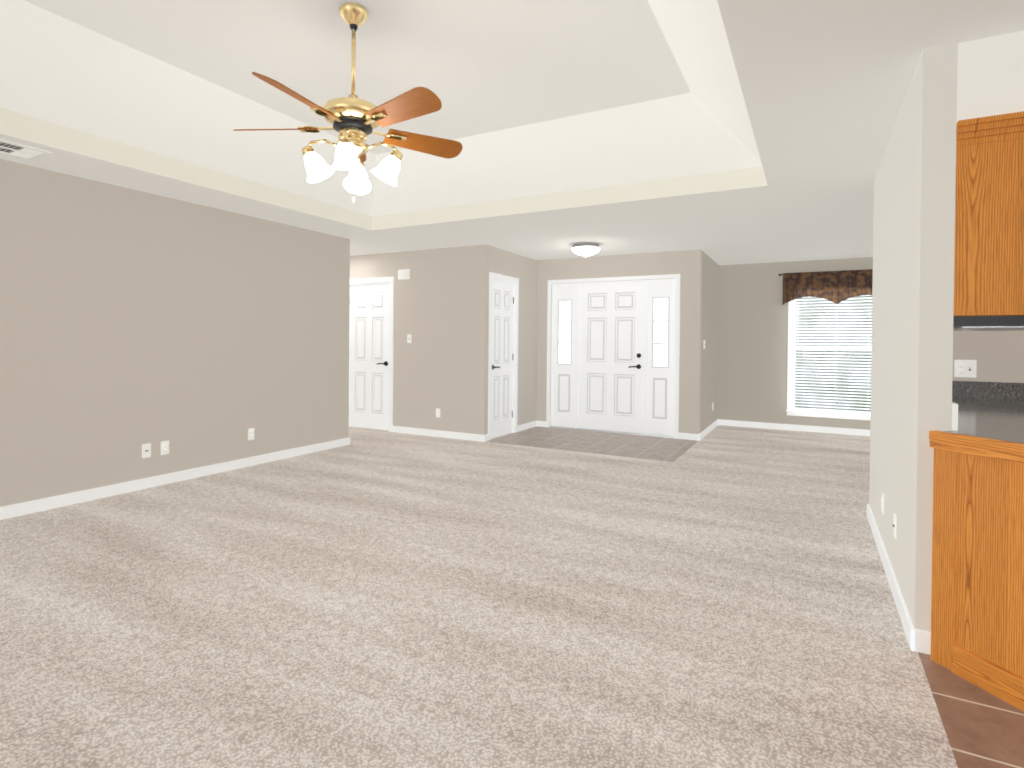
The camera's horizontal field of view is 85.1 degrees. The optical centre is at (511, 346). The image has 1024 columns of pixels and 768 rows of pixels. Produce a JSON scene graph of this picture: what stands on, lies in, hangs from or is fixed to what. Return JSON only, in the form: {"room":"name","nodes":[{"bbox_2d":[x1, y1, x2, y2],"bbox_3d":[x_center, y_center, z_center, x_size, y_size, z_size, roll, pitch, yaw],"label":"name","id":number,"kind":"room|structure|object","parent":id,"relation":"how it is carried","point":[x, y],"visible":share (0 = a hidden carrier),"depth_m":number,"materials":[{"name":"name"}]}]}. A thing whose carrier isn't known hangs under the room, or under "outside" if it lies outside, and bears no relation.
{"room":"living room","nodes":[
{"label":"living room","id":0,"kind":"room"},
{"bbox_2d":[0,159,349,506],"bbox_3d":[-3.806,-0.046,3.260,0.120,2.440,7.700,1,1,28],"label":"wall","id":1,"kind":"structure","parent":0,"point":[132,321],"depth_m":4.63,"materials":[{"name":"beige paint"}]},
{"bbox_2d":[142,443,150,457],"bbox_3d":[-3.019,0.861,4.611,0.012,0.115,0.070,1,1,28],"label":"outlet","id":2,"kind":"object","parent":1,"relation":"attached to","point":[146,450],"visible":1,"depth_m":4.61,"materials":[{"name":"white plastic"}]},
{"bbox_2d":[161,440,168,454],"bbox_3d":[-2.949,0.860,4.744,0.010,0.115,0.070,1,1,28],"label":"outlet","id":3,"kind":"object","parent":1,"relation":"attached to","point":[164,447],"visible":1,"depth_m":4.74,"materials":[{"name":"white plastic"}]},
{"bbox_2d":[0,437,349,519],"bbox_3d":[-3.755,1.132,3.244,0.014,0.085,7.714,1,1,28],"label":"baseboard","id":4,"kind":"structure","parent":1,"relation":"attached to","point":[29,507],"depth_m":4.64,"materials":[{"name":"white wood"}]},
{"bbox_2d":[248,428,254,439],"bbox_3d":[-2.557,0.858,5.475,0.010,0.115,0.070,1,1,28],"label":"outlet","id":5,"kind":"object","parent":1,"relation":"attached to","point":[251,431],"visible":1,"depth_m":5.47,"materials":[{"name":"white plastic"}]},
{"bbox_2d":[350,245,490,434],"bbox_3d":[-1.837,-0.064,7.776,3.480,2.440,0.120,1,1,28],"label":"wall","id":6,"kind":"structure","parent":0,"point":[441,312],"depth_m":7.22,"materials":[{"name":"beige paint"}]},
{"bbox_2d":[349,283,388,429],"bbox_3d":[-2.014,0.137,7.821,0.765,2.025,0.099,1,1,28],"label":"hall door","id":7,"kind":"structure","parent":6,"relation":"in","point":[369,362],"depth_m":7.83,"materials":[{"name":"white wood"}]},
{"bbox_2d":[349,277,393,431],"bbox_3d":[-1.992,0.099,7.850,0.920,2.110,0.136,1,1,28],"label":"door frame","id":8,"kind":"structure","parent":6,"relation":"attached to","point":[391,328],"depth_m":7.59,"materials":[{"name":"white wood"}]},
{"bbox_2d":[398,269,409,279],"bbox_3d":[-1.449,-0.968,7.470,0.175,0.135,0.047,1,1,28],"label":"door chime","id":9,"kind":"object","parent":6,"relation":"attached to","point":[403,274],"visible":0.98,"depth_m":7.45,"materials":[{"name":"white plastic"}]},
{"bbox_2d":[407,334,411,342],"bbox_3d":[-1.375,-0.107,7.451,0.070,0.115,0.015,1,1,28],"label":"light switch","id":10,"kind":"object","parent":6,"relation":"attached to","point":[409,336],"visible":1,"depth_m":7.45,"materials":[{"name":"white plastic"}]},
{"bbox_2d":[436,408,439,416],"bbox_3d":[-0.960,0.859,7.234,0.070,0.115,0.010,1,1,28],"label":"outlet","id":11,"kind":"object","parent":6,"relation":"attached to","point":[437,412],"visible":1,"depth_m":7.23,"materials":[{"name":"white plastic"}]},
{"bbox_2d":[392,426,487,441],"bbox_3d":[-0.979,1.126,7.243,1.464,0.085,0.014,1,1,28],"label":"baseboard","id":12,"kind":"structure","parent":6,"relation":"attached to","point":[399,429],"depth_m":7.20,"materials":[{"name":"white wood"}]},
{"bbox_2d":[0,425,957,767],"bbox_3d":[-0.125,1.256,3.683,10.400,0.100,11.920,1,1,28],"label":"floor carpet","id":13,"kind":"object","parent":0,"point":[720,597],"visible":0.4,"depth_m":2.50,"materials":[{"name":"beige carpet"}]},
{"bbox_2d":[0,0,1023,264],"bbox_3d":[-0.126,-1.589,3.607,10.640,0.710,12.040,1,1,28],"label":"ceiling","id":14,"kind":"structure","parent":0,"point":[547,105],"depth_m":3.83,"materials":[{"name":"white paint"}]},
{"bbox_2d":[0,139,51,159],"bbox_3d":[-3.182,-1.257,3.568,0.300,0.012,0.280,1,1,28],"label":"ceiling vent","id":15,"kind":"object","parent":14,"relation":"in","point":[18,150],"visible":1,"depth_m":3.59,"materials":[{"name":"white metal"}]},
{"bbox_2d":[233,2,461,202],"bbox_3d":[-0.871,-1.316,3.027,1.267,1.060,1.254,1,1,28],"label":"ceiling fan","id":16,"kind":"object","parent":14,"relation":"hanging from","point":[353,119],"visible":1,"depth_m":3.01,"materials":[{"name":"brown wood"}]},
{"bbox_2d":[571,242,599,256],"bbox_3d":[0.902,-1.171,6.824,0.352,0.158,0.352,1,1,28],"label":"ceiling light","id":17,"kind":"object","parent":14,"relation":"attached to","point":[585,249],"visible":1,"depth_m":6.71,"materials":[{"name":"white glass"}]},
{"bbox_2d":[491,246,537,425],"bbox_3d":[0.021,-0.045,7.686,0.120,2.440,1.480,1,1,28],"label":"wall","id":18,"kind":"structure","parent":0,"point":[524,269],"depth_m":7.87,"materials":[{"name":"beige paint"}]},
{"bbox_2d":[491,280,513,437],"bbox_3d":[-0.123,0.159,7.329,0.099,2.025,0.627,1,1,28],"label":"closet door","id":19,"kind":"structure","parent":18,"relation":"in","point":[502,347],"depth_m":7.35,"materials":[{"name":"white wood"}]},
{"bbox_2d":[488,272,518,439],"bbox_3d":[-0.105,0.121,7.312,0.016,2.110,0.770,1,1,28],"label":"door frame","id":20,"kind":"structure","parent":18,"relation":"attached to","point":[492,275],"depth_m":7.03,"materials":[{"name":"white wood"}]},
{"bbox_2d":[517,421,539,431],"bbox_3d":[0.222,1.132,7.932,0.030,0.085,0.625,1,1,28],"label":"baseboard","id":21,"kind":"structure","parent":18,"relation":"attached to","point":[535,423],"depth_m":7.96,"materials":[{"name":"white wood"}]},
{"bbox_2d":[485,426,697,461],"bbox_3d":[1.019,1.198,7.018,2.300,0.024,1.480,1,1,28],"label":"floor","id":22,"kind":"structure","parent":0,"point":[640,446],"depth_m":6.89,"materials":[{"name":"beige tile"}]},
{"bbox_2d":[536,250,701,433],"bbox_3d":[1.409,-0.032,7.713,2.300,2.440,0.120,1,1,28],"label":"wall","id":23,"kind":"structure","parent":0,"point":[686,265],"depth_m":7.31,"materials":[{"name":"beige paint"}]},
{"bbox_2d":[550,278,675,437],"bbox_3d":[1.365,0.143,7.721,1.776,2.088,0.149,1,1,28],"label":"door unit","id":24,"kind":"structure","parent":23,"relation":"in","point":[612,356],"depth_m":7.68,"materials":[{"name":"white wood"}]},
{"bbox_2d":[546,274,679,438],"bbox_3d":[1.340,0.117,7.674,1.880,2.140,0.016,1,1,28],"label":"door frame","id":25,"kind":"structure","parent":23,"relation":"attached to","point":[677,353],"depth_m":7.48,"materials":[{"name":"white wood"}]},
{"bbox_2d":[700,251,718,432],"bbox_3d":[2.752,-0.021,7.912,0.120,2.440,1.500,1,1,28],"label":"wall","id":26,"kind":"structure","parent":0,"point":[709,332],"depth_m":7.80,"materials":[{"name":"beige paint"}]},
{"bbox_2d":[696,419,719,440],"bbox_3d":[2.759,1.157,7.813,0.014,0.085,1.594,1,1,28],"label":"baseboard","id":27,"kind":"structure","parent":26,"relation":"attached to","point":[701,435],"depth_m":7.66,"materials":[{"name":"white wood"}]},
{"bbox_2d":[717,257,872,429],"bbox_3d":[5.171,0.005,7.533,4.740,2.440,0.120,1,1,28],"label":"wall","id":28,"kind":"structure","parent":0,"point":[752,349],"depth_m":8.28,"materials":[{"name":"beige paint"}]},
{"bbox_2d":[720,419,869,435],"bbox_3d":[5.181,1.183,7.455,4.620,0.085,0.014,1,1,28],"label":"baseboard","id":29,"kind":"structure","parent":28,"relation":"attached to","point":[862,432],"depth_m":8.02,"materials":[{"name":"white wood"}]},
{"bbox_2d":[779,269,872,305],"bbox_3d":[4.518,-0.818,7.754,1.476,0.470,0.102,1,1,28],"label":"window valance","id":30,"kind":"object","parent":28,"relation":"attached to","point":[836,287],"visible":0.77,"depth_m":7.77,"materials":[{"name":"fabric"}]},
{"bbox_2d":[786,296,871,419],"bbox_3d":[4.554,0.057,7.845,1.240,1.890,0.146,1,1,28],"label":"window","id":31,"kind":"structure","parent":28,"relation":"in","point":[809,413],"depth_m":7.92,"materials":[{"name":"white"}]},
{"bbox_2d":[792,295,871,414],"bbox_3d":[4.543,0.057,7.823,1.076,1.764,0.068,1,1,28],"label":"window blinds","id":32,"kind":"object","parent":31,"relation":"attached to","point":[836,319],"visible":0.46,"depth_m":7.85,"materials":[{"name":"white plastic"}]},
{"bbox_2d":[869,41,957,631],"bbox_3d":[2.176,0.012,3.126,0.110,2.440,2.020,1,1,28],"label":"wall","id":33,"kind":"structure","parent":0,"point":[913,288],"depth_m":2.36,"materials":[{"name":"white paint"}]},
{"bbox_2d":[881,492,883,514],"bbox_3d":[2.176,0.921,3.276,0.010,0.115,0.070,1,1,28],"label":"outlet","id":34,"kind":"object","parent":33,"relation":"attached to","point":[882,502],"visible":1,"depth_m":3.27,"materials":[{"name":"white plastic"}]},
{"bbox_2d":[893,513,896,538],"bbox_3d":[1.924,0.902,2.809,0.012,0.115,0.070,1,1,28],"label":"outlet","id":35,"kind":"object","parent":33,"relation":"attached to","point":[894,523],"visible":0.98,"depth_m":2.79,"materials":[{"name":"white plastic"}]},
{"bbox_2d":[867,503,927,653],"bbox_3d":[2.113,1.189,3.149,0.034,0.085,2.024,1,1,28],"label":"baseboard","id":36,"kind":"structure","parent":33,"relation":"attached to","point":[919,641],"depth_m":2.58,"materials":[{"name":"white wood"}]},
{"bbox_2d":[953,111,1023,315],"bbox_3d":[2.016,-0.502,2.359,0.318,0.758,0.472,1,1,28],"label":"upper cabinet","id":37,"kind":"object","parent":33,"relation":"attached to","point":[989,243],"depth_m":2.17,"materials":[{"name":"brown wood"}]},
{"bbox_2d":[953,316,1023,330],"bbox_3d":[2.182,-0.099,2.487,0.498,0.044,0.760,1,1,28],"label":"range hood","id":38,"kind":"object","parent":37,"relation":"attached to","point":[985,323],"visible":0.58,"depth_m":2.23,"materials":[{"name":"black metal"}]},
{"bbox_2d":[918,652,1023,767],"bbox_3d":[2.092,1.307,-0.043,2.970,0.100,7.450,1,1,28],"label":"floor","id":39,"kind":"structure","parent":0,"point":[983,728],"depth_m":1.84,"materials":[{"name":"brown tile"}]},
{"bbox_2d":[931,453,1023,711],"bbox_3d":[1.911,0.824,1.389,1.215,0.839,1.210,1,1,28],"label":"base cabinet","id":40,"kind":"object","parent":39,"relation":"on","point":[977,617],"depth_m":2.05,"materials":[{"name":"brown wood"}]},
{"bbox_2d":[929,397,1023,528],"bbox_3d":[2.562,0.372,2.129,1.688,0.064,3.170,1,1,28],"label":"countertop","id":41,"kind":"structure","parent":40,"relation":"on","point":[985,442],"depth_m":2.08,"materials":[{"name":"brown wood"}]},
{"bbox_2d":[952,330,1023,382],"bbox_3d":[3.938,0.028,3.258,2.870,2.440,0.120,1,1,28],"label":"wall","id":42,"kind":"structure","parent":0,"point":[998,356],"depth_m":3.63,"materials":[{"name":"beige paint"}]},
{"bbox_2d":[954,360,976,377],"bbox_3d":[2.997,0.145,3.687,0.116,0.115,0.015,1,1,28],"label":"outlet","id":43,"kind":"object","parent":42,"relation":"attached to","point":[965,368],"visible":1,"depth_m":3.69,"materials":[{"name":"white plastic"}]},
{"bbox_2d":[952,381,1023,400],"bbox_3d":[2.955,0.279,3.705,0.719,0.105,0.021,1,1,28],"label":"backsplash","id":44,"kind":"structure","parent":42,"relation":"attached to","point":[959,388],"depth_m":3.62,"materials":[{"name":"grey stone"}]},
{"bbox_2d":[957,31,1023,121],"bbox_3d":[2.374,-1.045,2.960,0.370,0.320,1.880,1,1,28],"label":"wall","id":45,"kind":"structure","parent":0,"point":[990,76],"depth_m":2.17,"materials":[{"name":"white paint"}]}
]}

